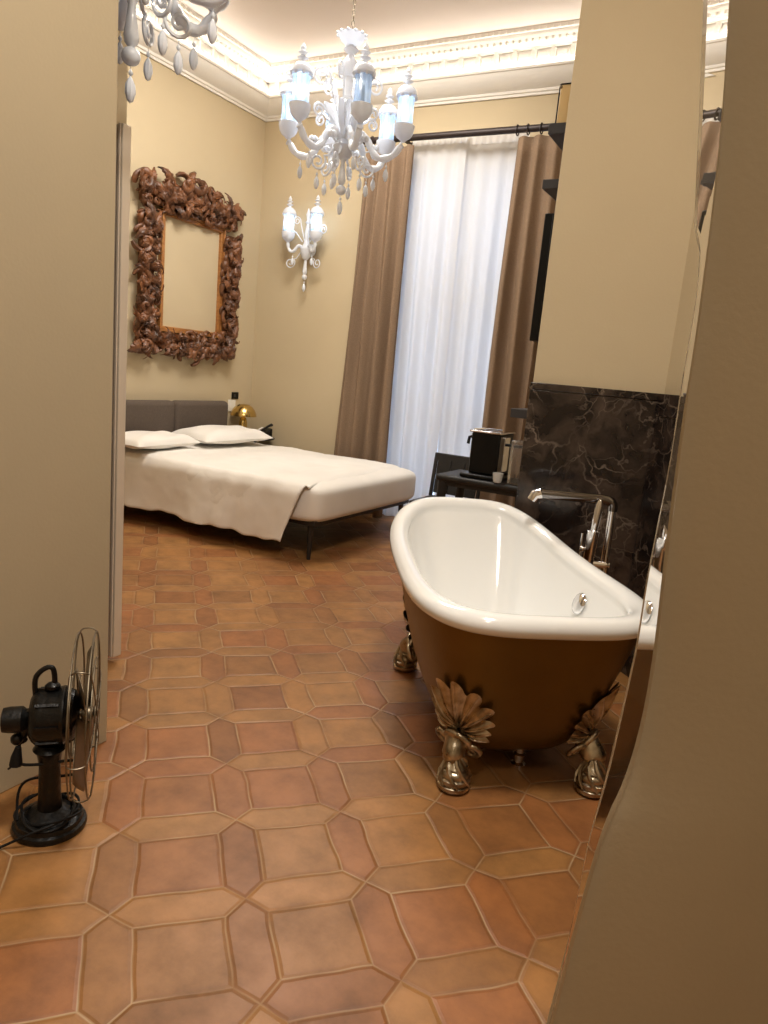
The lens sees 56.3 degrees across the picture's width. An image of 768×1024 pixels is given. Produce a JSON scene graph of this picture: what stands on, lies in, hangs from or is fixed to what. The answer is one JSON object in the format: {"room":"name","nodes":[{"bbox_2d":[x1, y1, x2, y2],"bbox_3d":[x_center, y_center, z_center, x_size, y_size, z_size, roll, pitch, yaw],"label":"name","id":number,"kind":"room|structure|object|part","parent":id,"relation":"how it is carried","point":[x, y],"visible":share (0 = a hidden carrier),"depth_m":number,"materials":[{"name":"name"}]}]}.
{"room":"hotel room","nodes":[
{"label":"hotel room","id":0,"kind":"room"},
{"bbox_2d":[0,0,118,792],"bbox_3d":[-1.664,-1.033,0.835,0.180,4.200,3.220,11,13,27],"label":"wall","id":1,"kind":"structure","parent":0,"point":[59,58],"depth_m":2.14,"materials":[{"name":"paint"}]},
{"bbox_2d":[117,30,127,123],"bbox_3d":[-2.189,-1.668,3.811,2.131,4.200,0.150,11,13,27],"label":"wall","id":2,"kind":"structure","parent":0,"point":[122,69],"depth_m":3.28,"materials":[{"name":"paint"}]},
{"bbox_2d":[124,52,265,505],"bbox_3d":[-2.275,-2.104,5.982,0.150,4.200,3.950,11,13,27],"label":"wall","id":3,"kind":"structure","parent":0,"point":[177,124],"depth_m":6.63,"materials":[{"name":"paint"}]},
{"bbox_2d":[127,166,245,366],"bbox_3d":[-1.772,-2.210,6.580,0.152,1.722,1.442,11,13,27],"label":"mirror","id":4,"kind":"object","parent":3,"relation":"attached to","point":[195,288],"visible":1,"depth_m":6.56,"materials":[{"name":"brown wood"}]},
{"bbox_3d":[-1.782,-2.181,6.677,0.048,1.040,0.820,11,13,27],"label":"moulding","id":5,"kind":"part","parent":4,"relation":"part of","materials":[{"name":"brown wood"}]},
{"bbox_3d":[-1.801,-2.184,6.687,0.005,0.940,0.720,11,13,27],"label":"backing panel","id":6,"kind":"part","parent":4,"relation":"part of","materials":[{"name":"mirror"}]},
{"bbox_2d":[135,0,270,120],"bbox_3d":[-1.966,-3.902,5.556,0.168,0.463,3.665,11,13,27],"label":"trim","id":7,"kind":"structure","parent":3,"relation":"attached to","point":[227,68],"depth_m":6.43,"materials":[{"name":"white paint"}]},
{"bbox_2d":[228,400,235,410],"bbox_3d":[-1.588,-1.110,7.487,0.014,0.120,0.110,11,13,27],"label":"wall switch","id":8,"kind":"object","parent":3,"relation":"attached to","point":[231,403],"visible":0.68,"depth_m":7.47,"materials":[{"name":"white plastic"}]},
{"bbox_2d":[231,392,238,398],"bbox_3d":[-1.557,-1.218,7.506,0.014,0.070,0.100,11,13,27],"label":"wall control","id":9,"kind":"object","parent":3,"relation":"attached to","point":[235,395],"visible":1,"depth_m":7.50,"materials":[{"name":"black plastic"}]},
{"bbox_2d":[0,506,628,1023],"bbox_3d":[-0.640,0.788,3.231,6.800,0.100,8.200,11,13,27],"label":"floor","id":10,"kind":"structure","parent":0,"point":[269,835],"depth_m":2.20,"materials":[{"name":"tile"}]},
{"bbox_2d":[0,627,101,848],"bbox_3d":[-0.961,0.638,2.062,0.262,0.587,0.488,2,12,-18],"label":"desk fan","id":11,"kind":"object","parent":10,"relation":"on","point":[52,721],"visible":1,"depth_m":2.03,"materials":[{"name":"black metal"}]},
{"bbox_3d":[-1.034,0.632,2.045,0.035,0.062,0.057,16,15,42],"label":"switch knob","id":12,"kind":"part","parent":11,"relation":"part of","materials":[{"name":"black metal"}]},
{"bbox_3d":[-0.954,0.481,2.029,0.074,0.105,0.033,2,12,-18],"label":"carry handle","id":13,"kind":"part","parent":11,"relation":"part of","materials":[{"name":"black metal"}]},
{"bbox_3d":[-0.847,0.679,2.007,0.036,0.172,0.185,2,12,-18],"label":"blade","id":14,"kind":"part","parent":11,"relation":"part of","materials":[{"name":"gold metal"}]},
{"bbox_3d":[-0.836,0.509,1.988,0.036,0.185,0.172,2,12,-18],"label":"blade","id":15,"kind":"part","parent":11,"relation":"part of","materials":[{"name":"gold metal"}]},
{"bbox_3d":[-0.885,0.488,2.152,0.036,0.172,0.185,2,12,-18],"label":"blade","id":16,"kind":"part","parent":11,"relation":"part of","materials":[{"name":"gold metal"}]},
{"bbox_3d":[-0.896,0.658,2.170,0.036,0.185,0.172,2,12,-18],"label":"blade","id":17,"kind":"part","parent":11,"relation":"part of","materials":[{"name":"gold metal"}]},
{"bbox_2d":[108,123,130,656],"bbox_3d":[-1.448,-0.499,3.194,0.785,2.215,0.054,11,13,27],"label":"door","id":18,"kind":"structure","parent":10,"relation":"on","point":[123,131],"depth_m":2.99,"materials":[{"name":"paint"}]},
{"bbox_2d":[124,400,415,559],"bbox_3d":[-1.105,-0.371,6.155,2.276,0.955,1.870,11,13,27],"label":"bed","id":19,"kind":"object","parent":10,"relation":"on","point":[246,488],"visible":0.83,"depth_m":5.61,"materials":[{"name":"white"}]},
{"bbox_2d":[125,400,173,431],"bbox_3d":[-2.238,-0.623,6.259,0.115,0.705,1.030,11,13,27],"label":"cushion","id":20,"kind":"object","parent":19,"relation":"on","point":[141,415],"depth_m":6.36,"materials":[{"name":"fabric"}]},
{"bbox_2d":[125,431,200,448],"bbox_3d":[-1.953,-0.608,6.006,0.460,0.128,0.740,10,12,24],"label":"pillow","id":21,"kind":"object","parent":19,"relation":"on","point":[133,439],"visible":0.84,"depth_m":5.85,"materials":[{"name":"fabric"}]},
{"bbox_2d":[172,400,227,430],"bbox_3d":[-1.813,-0.736,7.030,0.115,0.705,0.735,11,13,27],"label":"cushion","id":22,"kind":"object","parent":19,"relation":"on","point":[187,413],"depth_m":6.89,"materials":[{"name":"fabric"}]},
{"bbox_2d":[171,425,272,443],"bbox_3d":[-1.517,-0.734,6.749,0.500,0.144,0.860,14,15,32],"label":"pillow","id":23,"kind":"object","parent":19,"relation":"on","point":[205,434],"visible":0.94,"depth_m":6.55,"materials":[{"name":"fabric"}]},
{"bbox_2d":[124,442,399,541],"bbox_3d":[-1.065,-0.257,6.198,2.016,0.486,1.727,11,13,27],"label":"duvet","id":24,"kind":"object","parent":19,"relation":"on","point":[246,488],"depth_m":5.51,"materials":[{"name":"fabric"}]},
{"bbox_3d":[-0.542,0.220,5.224,0.048,0.260,0.048,11,13,27],"label":"leg","id":25,"kind":"part","parent":19,"relation":"part of","materials":[{"name":"black"}]},
{"bbox_3d":[-0.997,-0.318,6.233,2.140,0.316,1.645,11,13,27],"label":"mattress","id":26,"kind":"part","parent":19,"relation":"part of","materials":[{"name":"fabric"}]},
{"bbox_3d":[-1.060,-0.188,6.272,2.120,0.050,1.510,11,13,27],"label":"frame","id":27,"kind":"part","parent":19,"relation":"part of","materials":[{"name":"black"}]},
{"bbox_2d":[409,452,480,502],"bbox_3d":[0.465,-0.029,5.568,0.430,0.796,0.445,11,13,27],"label":"chair","id":28,"kind":"object","parent":10,"relation":"on","point":[446,462],"visible":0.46,"depth_m":5.71,"materials":[{"name":"plastic"}]},
{"bbox_3d":[0.458,-0.070,5.539,0.400,0.025,0.400,11,13,27],"label":"seat","id":29,"kind":"part","parent":28,"relation":"part of","materials":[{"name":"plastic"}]},
{"bbox_3d":[0.399,-0.287,5.783,0.030,0.308,0.059,11,13,27],"label":"post","id":30,"kind":"part","parent":28,"relation":"part of","materials":[{"name":"plastic"}]},
{"bbox_3d":[0.599,-0.416,5.680,0.430,0.060,0.024,11,13,27],"label":"rail","id":31,"kind":"part","parent":28,"relation":"part of","materials":[{"name":"plastic"}]},
{"bbox_3d":[0.748,-0.219,5.600,0.030,0.308,0.059,11,13,27],"label":"post","id":32,"kind":"part","parent":28,"relation":"part of","materials":[{"name":"plastic"}]},
{"bbox_2d":[436,469,517,507],"bbox_3d":[0.693,0.133,4.968,0.640,0.751,0.420,11,13,27],"label":"side table","id":33,"kind":"object","parent":10,"relation":"on","point":[451,478],"visible":0.42,"depth_m":4.78,"materials":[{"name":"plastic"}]},
{"bbox_3d":[0.368,0.126,4.954,0.079,0.712,0.071,11,13,27],"label":"leg","id":34,"kind":"part","parent":33,"relation":"part of","materials":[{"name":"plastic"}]},
{"bbox_3d":[0.527,0.083,5.243,0.079,0.712,0.071,11,13,27],"label":"leg","id":35,"kind":"part","parent":33,"relation":"part of","materials":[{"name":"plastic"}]},
{"bbox_2d":[459,471,507,481],"bbox_3d":[0.701,-0.252,4.895,0.270,0.030,0.340,11,13,27],"label":"tray","id":36,"kind":"object","parent":33,"relation":"on","point":[482,475],"depth_m":4.77,"materials":[{"name":"black plastic"}]},
{"bbox_2d":[459,428,514,481],"bbox_3d":[0.751,-0.393,4.847,0.356,0.333,0.340,11,13,27],"label":"coffee machine","id":37,"kind":"object","parent":33,"relation":"on","point":[490,450],"visible":0.81,"depth_m":4.76,"materials":[{"name":"black plastic"}]},
{"bbox_3d":[0.701,-0.551,4.817,0.201,0.022,0.012,11,13,27],"label":"lid handle","id":38,"kind":"part","parent":37,"relation":"part of","materials":[{"name":"silver metal"}]},
{"bbox_3d":[0.736,-0.543,4.848,0.220,0.013,0.295,11,13,27],"label":"plate","id":39,"kind":"part","parent":37,"relation":"part of","materials":[{"name":"silver metal"}]},
{"bbox_3d":[0.793,-0.380,4.756,0.035,0.230,0.100,11,13,27],"label":"panel","id":40,"kind":"part","parent":37,"relation":"part of","materials":[{"name":"silver metal"}]},
{"bbox_2d":[493,472,503,482],"bbox_3d":[0.739,-0.222,4.666,0.070,0.065,0.070,11,13,27],"label":"espresso cup","id":41,"kind":"object","parent":33,"relation":"on","point":[497,476],"visible":1,"depth_m":4.64,"materials":[{"name":"white ceramic"}]},
{"bbox_2d":[507,440,522,485],"bbox_3d":[0.864,-0.320,4.657,0.099,0.284,0.099,11,13,27],"label":"carafe","id":42,"kind":"object","parent":33,"relation":"on","point":[517,445],"visible":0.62,"depth_m":4.62,"materials":[{"name":"clear glass"}]},
{"bbox_2d":[390,497,642,798],"bbox_3d":[0.443,0.469,2.942,0.875,0.829,1.376,3,11,-9],"label":"bathtub","id":43,"kind":"object","parent":10,"relation":"on","point":[518,642],"visible":0.98,"depth_m":2.49,"materials":[{"name":"white ceramic"}]},
{"bbox_2d":[390,497,642,640],"bbox_3d":[0.450,0.376,2.923,0.869,0.639,1.372,3,11,-9],"label":"basin","id":44,"kind":"object","parent":43,"relation":"in","point":[469,569],"depth_m":3.20,"materials":[{"name":"white ceramic"}]},
{"bbox_3d":[0.781,0.367,2.884,0.036,0.088,0.092,3,11,-9],"label":"overflow plate","id":45,"kind":"part","parent":43,"relation":"part of","materials":[{"name":"silver metal"}]},
{"bbox_2d":[528,488,617,574],"bbox_3d":[0.832,0.372,3.325,0.431,0.940,0.120,6,11,2],"label":"tub filler","id":46,"kind":"object","parent":10,"relation":"on","point":[589,550],"visible":0.59,"depth_m":3.24,"materials":[{"name":"silver metal"}]},
{"bbox_2d":[528,488,542,502],"bbox_3d":[0.693,-0.077,3.280,0.068,0.069,0.054,6,11,4],"label":"outlet","id":47,"kind":"object","parent":46,"relation":"attached to","point":[535,495],"depth_m":3.26,"materials":[{"name":"silver metal"}]},
{"bbox_3d":[0.888,-0.055,3.260,0.345,0.070,0.043,6,11,6],"label":"spout","id":48,"kind":"part","parent":46,"relation":"part of","materials":[{"name":"silver metal"}]},
{"bbox_3d":[0.898,0.167,3.256,0.029,0.140,0.029,11,13,27],"label":"lever","id":49,"kind":"part","parent":46,"relation":"part of","materials":[{"name":"silver metal"}]},
{"bbox_3d":[-1.373,-0.496,7.574,0.400,0.605,0.400,11,13,27],"label":"nightstand","id":50,"kind":"object","parent":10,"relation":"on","visible":0},
{"bbox_2d":[230,404,255,427],"bbox_3d":[-1.471,-0.966,7.495,0.270,0.325,0.270,11,13,27],"label":"table lamp","id":51,"kind":"object","parent":50,"relation":"on","point":[243,411],"visible":0.79,"depth_m":7.40,"materials":[{"name":"gold metal"}]},
{"bbox_3d":[-1.462,-1.064,7.476,0.270,0.125,0.270,11,13,27],"label":"lamp shade","id":52,"kind":"part","parent":51,"relation":"part of","materials":[{"name":"gold metal"}]},
{"bbox_2d":[257,423,272,436],"bbox_3d":[-1.271,-0.853,7.469,0.160,0.150,0.174,14,14,39],"label":"telephone","id":53,"kind":"object","parent":50,"relation":"on","point":[266,430],"visible":0.47,"depth_m":7.45,"materials":[{"name":"black plastic"}]},
{"bbox_2d":[178,0,581,62],"bbox_3d":[-0.256,-3.414,2.403,6.800,0.100,8.200,11,13,27],"label":"ceiling","id":54,"kind":"structure","parent":0,"point":[275,30],"depth_m":5.88,"materials":[{"name":"paint"}]},
{"bbox_2d":[118,0,229,102],"bbox_3d":[-0.831,-2.424,2.405,0.807,1.938,0.910,-1,13,-28],"label":"chandelier","id":55,"kind":"object","parent":54,"relation":"hanging from","point":[127,16],"visible":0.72,"depth_m":2.60,"materials":[{"name":"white glass"}]},
{"bbox_3d":[-0.975,-1.934,2.689,0.046,0.191,0.377,-1,13,-28],"label":"arm","id":56,"kind":"part","parent":55,"relation":"part of","materials":[{"name":"white glass"}]},
{"bbox_3d":[-0.894,-1.729,2.542,0.054,0.160,0.054,-1,13,-28],"label":"stem","id":57,"kind":"part","parent":55,"relation":"part of","materials":[{"name":"white glass"}]},
{"bbox_3d":[-0.768,-1.915,2.683,0.046,0.191,0.377,12,13,31],"label":"arm","id":58,"kind":"part","parent":55,"relation":"part of","materials":[{"name":"white glass"}]},
{"bbox_3d":[-0.673,-1.871,2.504,0.377,0.191,0.046,6,11,2],"label":"arm","id":59,"kind":"part","parent":55,"relation":"part of","materials":[{"name":"white glass"}]},
{"bbox_3d":[-0.666,-2.016,2.816,0.132,0.105,0.132,-1,13,-28],"label":"lamp shade","id":60,"kind":"part","parent":55,"relation":"part of","materials":[{"name":"white glass"}]},
{"bbox_2d":[279,0,417,214],"bbox_3d":[-0.214,-2.844,4.536,0.909,1.828,0.806,7,11,11],"label":"chandelier","id":61,"kind":"object","parent":54,"relation":"hanging from","point":[341,140],"visible":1,"depth_m":4.53,"materials":[{"name":"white glass"}]},
{"bbox_3d":[-0.624,-2.494,4.690,0.132,0.105,0.132,2,12,-18],"label":"lamp shade","id":62,"kind":"part","parent":61,"relation":"part of","materials":[{"name":"white glass"}]},
{"bbox_3d":[-0.615,-2.592,4.671,0.040,0.105,0.040,2,12,-18],"label":"bulb","id":63,"kind":"part","parent":61,"relation":"part of","materials":[{"name":"white glass"}]},
{"bbox_3d":[-0.510,-2.413,4.332,0.132,0.105,0.132,2,12,-18],"label":"lamp shade","id":64,"kind":"part","parent":61,"relation":"part of","materials":[{"name":"white glass"}]},
{"bbox_3d":[-0.501,-2.511,4.312,0.040,0.105,0.040,2,12,-18],"label":"bulb","id":65,"kind":"part","parent":61,"relation":"part of","materials":[{"name":"white glass"}]},
{"bbox_3d":[-0.459,-2.391,4.671,0.377,0.191,0.046,7,11,11],"label":"arm","id":66,"kind":"part","parent":61,"relation":"part of","materials":[{"name":"white glass"}]},
{"bbox_3d":[-0.397,-2.347,4.478,0.046,0.191,0.377,15,15,41],"label":"arm","id":67,"kind":"part","parent":61,"relation":"part of","materials":[{"name":"white glass"}]},
{"bbox_2d":[309,135,333,145],"bbox_3d":[-0.405,-2.375,4.602,0.161,0.055,0.055,2,12,-18],"label":"flower","id":68,"kind":"object","parent":61,"relation":"on","point":[314,138],"depth_m":4.57,"materials":[{"name":"white glass"}]},
{"bbox_2d":[321,145,329,152],"bbox_3d":[-0.356,-2.397,4.737,0.053,0.055,0.162,-5,15,-42],"label":"flower","id":69,"kind":"object","parent":61,"relation":"on","point":[326,149],"depth_m":4.75,"materials":[{"name":"white glass"}]},
{"bbox_3d":[-0.365,-2.526,4.973,0.132,0.105,0.132,2,12,-18],"label":"lamp shade","id":70,"kind":"part","parent":61,"relation":"part of","materials":[{"name":"glass"}]},
{"bbox_3d":[-0.338,-2.504,4.573,0.109,0.195,0.008,2,12,-18],"label":"glass","id":71,"kind":"part","parent":61,"relation":"part of","materials":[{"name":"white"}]},
{"bbox_2d":[327,129,340,142],"bbox_3d":[-0.304,-2.343,4.490,0.053,0.055,0.162,9,12,17],"label":"flower","id":72,"kind":"object","parent":61,"relation":"on","point":[330,133],"depth_m":4.45,"materials":[{"name":"white glass"}]},
{"bbox_3d":[-0.319,-2.408,4.823,0.046,0.191,0.377,2,12,-18],"label":"arm","id":73,"kind":"part","parent":61,"relation":"part of","materials":[{"name":"clear glass"}]},
{"bbox_3d":[-0.267,-2.483,4.508,0.039,0.191,0.106,9,12,20],"label":"glass","id":74,"kind":"part","parent":61,"relation":"part of","materials":[{"name":"white"}]},
{"bbox_3d":[-0.272,-2.203,4.662,0.054,0.160,0.054,2,12,-18],"label":"stem","id":75,"kind":"part","parent":61,"relation":"part of","materials":[{"name":"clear glass"}]},
{"bbox_3d":[-0.202,-2.967,4.511,0.202,0.066,0.206,2,12,-18],"label":"crown dish","id":76,"kind":"part","parent":61,"relation":"part of","materials":[{"name":"clear glass"}]},
{"bbox_3d":[-0.196,-2.321,4.437,0.046,0.191,0.377,2,12,-18],"label":"arm","id":77,"kind":"part","parent":61,"relation":"part of","materials":[{"name":"clear glass"}]},
{"bbox_3d":[-0.168,-3.338,4.438,0.017,0.786,0.017,11,12,26],"label":"chain","id":78,"kind":"part","parent":61,"relation":"part of","materials":[{"name":"gold metal"}]},
{"bbox_3d":[-0.172,-2.480,4.539,0.106,0.191,0.039,12,13,32],"label":"glass","id":79,"kind":"part","parent":61,"relation":"part of","materials":[{"name":"white glass"}]},
{"bbox_3d":[-0.136,-2.364,4.256,0.132,0.105,0.132,2,12,-18],"label":"lamp shade","id":80,"kind":"part","parent":61,"relation":"part of","materials":[{"name":"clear glass"}]},
{"bbox_3d":[-0.127,-2.461,4.237,0.040,0.105,0.040,2,12,-18],"label":"bulb","id":81,"kind":"part","parent":61,"relation":"part of","materials":[{"name":"white glass"}]},
{"bbox_2d":[359,134,368,144],"bbox_3d":[-0.158,-2.336,4.522,0.053,0.055,0.162,-5,15,-42],"label":"flower","id":82,"kind":"object","parent":61,"relation":"on","point":[364,138],"depth_m":4.47,"materials":[{"name":"white glass"}]},
{"bbox_2d":[358,145,378,152],"bbox_3d":[-0.110,-2.358,4.657,0.161,0.055,0.055,2,12,-18],"label":"flower","id":83,"kind":"object","parent":61,"relation":"on","point":[376,148],"depth_m":4.65,"materials":[{"name":"white glass"}]},
{"bbox_3d":[-0.118,-2.381,4.782,0.046,0.191,0.377,15,15,41],"label":"arm","id":84,"kind":"part","parent":61,"relation":"part of","materials":[{"name":"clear glass"}]},
{"bbox_3d":[-0.056,-2.338,4.589,0.377,0.191,0.046,7,11,11],"label":"arm","id":85,"kind":"part","parent":61,"relation":"part of","materials":[{"name":"clear glass"}]},
{"bbox_3d":[0.009,-2.477,4.897,0.132,0.105,0.132,2,12,-18],"label":"lamp shade","id":86,"kind":"part","parent":61,"relation":"part of","materials":[{"name":"white glass"}]},
{"bbox_3d":[0.018,-2.574,4.878,0.040,0.105,0.040,2,12,-18],"label":"bulb","id":87,"kind":"part","parent":61,"relation":"part of","materials":[{"name":"white glass"}]},
{"bbox_3d":[0.124,-2.396,4.538,0.132,0.105,0.132,2,12,-18],"label":"lamp shade","id":88,"kind":"part","parent":61,"relation":"part of","materials":[{"name":"white glass"}]},
{"bbox_3d":[0.133,-2.493,4.519,0.040,0.105,0.040,2,12,-18],"label":"bulb","id":89,"kind":"part","parent":61,"relation":"part of","materials":[{"name":"white glass"}]},
{"bbox_2d":[249,94,559,454],"bbox_3d":[0.496,-2.001,6.744,4.030,4.200,0.300,11,13,27],"label":"wall","id":90,"kind":"structure","parent":0,"point":[300,337],"depth_m":7.23,"materials":[{"name":"paint"}]},
{"bbox_2d":[282,195,326,291],"bbox_3d":[-0.783,-2.621,7.035,0.527,0.882,0.239,11,13,27],"label":"wall sconce","id":91,"kind":"object","parent":90,"relation":"attached to","point":[307,250],"visible":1,"depth_m":7.00,"materials":[{"name":"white glass"}]},
{"bbox_3d":[-0.942,-2.703,7.054,0.132,0.105,0.132,11,13,27],"label":"lamp shade","id":92,"kind":"part","parent":91,"relation":"part of","materials":[{"name":"white glass"}]},
{"bbox_3d":[-0.877,-2.603,7.074,0.179,0.098,0.034,5,11,-1],"label":"arm","id":93,"kind":"part","parent":91,"relation":"part of","materials":[{"name":"white glass"}]},
{"bbox_3d":[-0.784,-2.399,7.114,0.055,0.193,0.053,11,13,27],"label":"stem","id":94,"kind":"part","parent":91,"relation":"part of","materials":[{"name":"white glass"}]},
{"bbox_3d":[-0.708,-2.570,6.986,0.034,0.098,0.179,-2,13,-33],"label":"arm","id":95,"kind":"part","parent":91,"relation":"part of","materials":[{"name":"white glass"}]},
{"bbox_3d":[-0.659,-2.648,6.906,0.132,0.105,0.132,11,13,27],"label":"lamp shade","id":96,"kind":"part","parent":91,"relation":"part of","materials":[{"name":"white glass"}]},
{"bbox_3d":[-0.650,-2.745,6.887,0.040,0.105,0.040,11,13,27],"label":"bulb","id":97,"kind":"part","parent":91,"relation":"part of","materials":[{"name":"white glass"}]},
{"bbox_2d":[389,229,438,494],"bbox_3d":[0.719,-1.483,6.685,1.350,3.250,0.080,11,13,27],"label":"window","id":98,"kind":"structure","parent":90,"relation":"in","point":[406,229],"depth_m":6.92,"materials":[{"name":"white paint"}]},
{"bbox_2d":[265,19,578,121],"bbox_3d":[0.501,-3.804,6.206,3.917,0.463,0.168,11,13,27],"label":"trim","id":99,"kind":"structure","parent":90,"relation":"attached to","point":[535,60],"depth_m":6.12,"materials":[{"name":"white paint"}]},
{"bbox_2d":[363,122,548,146],"bbox_3d":[0.833,-3.169,6.056,2.522,0.086,0.253,11,13,27],"label":"curtain rod","id":100,"kind":"object","parent":90,"relation":"attached to","point":[541,127],"visible":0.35,"depth_m":5.98,"materials":[{"name":"grey metal"}]},
{"bbox_2d":[334,144,414,516],"bbox_3d":[-0.154,-1.632,6.726,0.646,3.330,0.151,11,13,27],"label":"curtain","id":101,"kind":"object","parent":100,"relation":"hanging from","point":[362,432],"visible":0.81,"depth_m":6.65,"materials":[{"name":"brown fabric"}]},
{"bbox_2d":[382,137,466,515],"bbox_3d":[0.347,-1.609,6.596,0.539,3.425,0.075,11,13,27],"label":"sheer curtain","id":102,"kind":"object","parent":100,"relation":"hanging from","point":[435,199],"visible":0.83,"depth_m":6.54,"materials":[{"name":"white fabric"}]},
{"bbox_2d":[434,133,529,497],"bbox_3d":[0.811,-1.532,6.420,0.585,3.425,0.072,11,13,27],"label":"sheer curtain","id":103,"kind":"object","parent":100,"relation":"hanging from","point":[490,160],"visible":0.65,"depth_m":6.34,"materials":[{"name":"white fabric"}]},
{"bbox_2d":[475,134,562,506],"bbox_3d":[1.330,-1.343,5.949,0.961,3.330,0.153,11,13,27],"label":"curtain","id":104,"kind":"object","parent":100,"relation":"hanging from","point":[512,361],"visible":0.25,"depth_m":5.98,"materials":[{"name":"brown fabric"}]},
{"bbox_2d":[532,0,702,416],"bbox_3d":[1.132,-1.299,3.482,0.629,4.200,0.140,7,11,10],"label":"wall partition","id":105,"kind":"structure","parent":0,"point":[624,209],"depth_m":3.38,"materials":[{"name":"paint"}]},
{"bbox_2d":[515,390,658,587],"bbox_3d":[0.977,0.096,3.673,0.629,1.372,0.029,7,11,10],"label":"marble backsplash","id":106,"kind":"structure","parent":105,"relation":"attached to","point":[592,444],"depth_m":3.59,"materials":[{"name":"stone"}]},
{"bbox_2d":[530,382,658,400],"bbox_3d":[1.039,-0.594,3.535,0.631,0.035,0.033,7,11,10],"label":"trim","id":107,"kind":"structure","parent":105,"relation":"attached to","point":[533,385],"depth_m":3.52,"materials":[{"name":"stone"}]},
{"bbox_2d":[546,0,767,1023],"bbox_3d":[0.800,-0.819,0.892,0.855,4.200,0.137,5,11,0],"label":"wall","id":108,"kind":"structure","parent":0,"point":[673,925],"depth_m":1.05,"materials":[{"name":"paint"}]},
{"bbox_2d":[550,0,730,1023],"bbox_3d":[0.354,0.062,0.994,0.101,1.740,0.017,5,11,0],"label":"mirror","id":109,"kind":"object","parent":108,"relation":"attached to","point":[716,13],"visible":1,"depth_m":0.99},
{"bbox_2d":[664,209,698,418],"bbox_3d":[1.828,-0.993,2.253,0.140,4.200,2.404,2,12,-17],"label":"wall","id":110,"kind":"structure","parent":0,"point":[689,285],"depth_m":3.37,"materials":[{"name":"paint"}]},
{"bbox_2d":[620,417,675,676],"bbox_3d":[1.612,0.424,2.491,0.049,1.300,2.374,2,12,-17],"label":"trim","id":111,"kind":"structure","parent":110,"relation":"attached to","point":[663,434],"depth_m":3.49,"materials":[{"name":"stone"}]},
{"bbox_2d":[656,394,679,418],"bbox_3d":[1.674,-0.267,2.355,0.051,0.107,2.374,2,12,-17],"label":"trim","id":112,"kind":"structure","parent":110,"relation":"attached to","point":[667,406],"depth_m":3.39,"materials":[{"name":"stone"}]},
{"bbox_3d":[1.533,-1.492,4.646,0.130,4.200,2.480,11,13,27],"label":"wall","id":113,"kind":"structure","parent":0,"visible":0},
{"bbox_2d":[510,408,526,418],"bbox_3d":[1.140,-0.630,4.609,0.230,0.050,1.340,11,13,27],"label":"wall shelf","id":114,"kind":"object","parent":113,"relation":"attached to","point":[515,412],"visible":0.23,"depth_m":4.06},
{"bbox_2d":[529,213,554,341],"bbox_3d":[1.190,-1.353,4.406,0.203,0.680,1.060,11,13,27],"label":"television","id":115,"kind":"object","parent":113,"relation":"attached to","point":[549,217],"visible":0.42,"depth_m":3.98,"materials":[{"name":"black plastic"}]},
{"bbox_2d":[542,179,558,200],"bbox_3d":[1.254,-1.806,4.351,0.195,0.046,1.380,11,13,27],"label":"wall shelf","id":116,"kind":"object","parent":113,"relation":"attached to","point":[550,186],"visible":0.22,"depth_m":3.79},
{"bbox_2d":[548,122,565,150],"bbox_3d":[1.276,-2.072,4.300,0.200,0.052,1.380,11,13,27],"label":"wall shelf","id":117,"kind":"object","parent":113,"relation":"attached to","point":[556,131],"visible":0.24,"depth_m":3.74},
{"bbox_2d":[555,82,570,122],"bbox_3d":[1.062,-2.146,3.874,0.180,0.217,0.315,11,13,27],"label":"storage box","id":118,"kind":"object","parent":117,"relation":"on","point":[564,94],"visible":0.2,"depth_m":3.77,"materials":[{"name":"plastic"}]}
]}

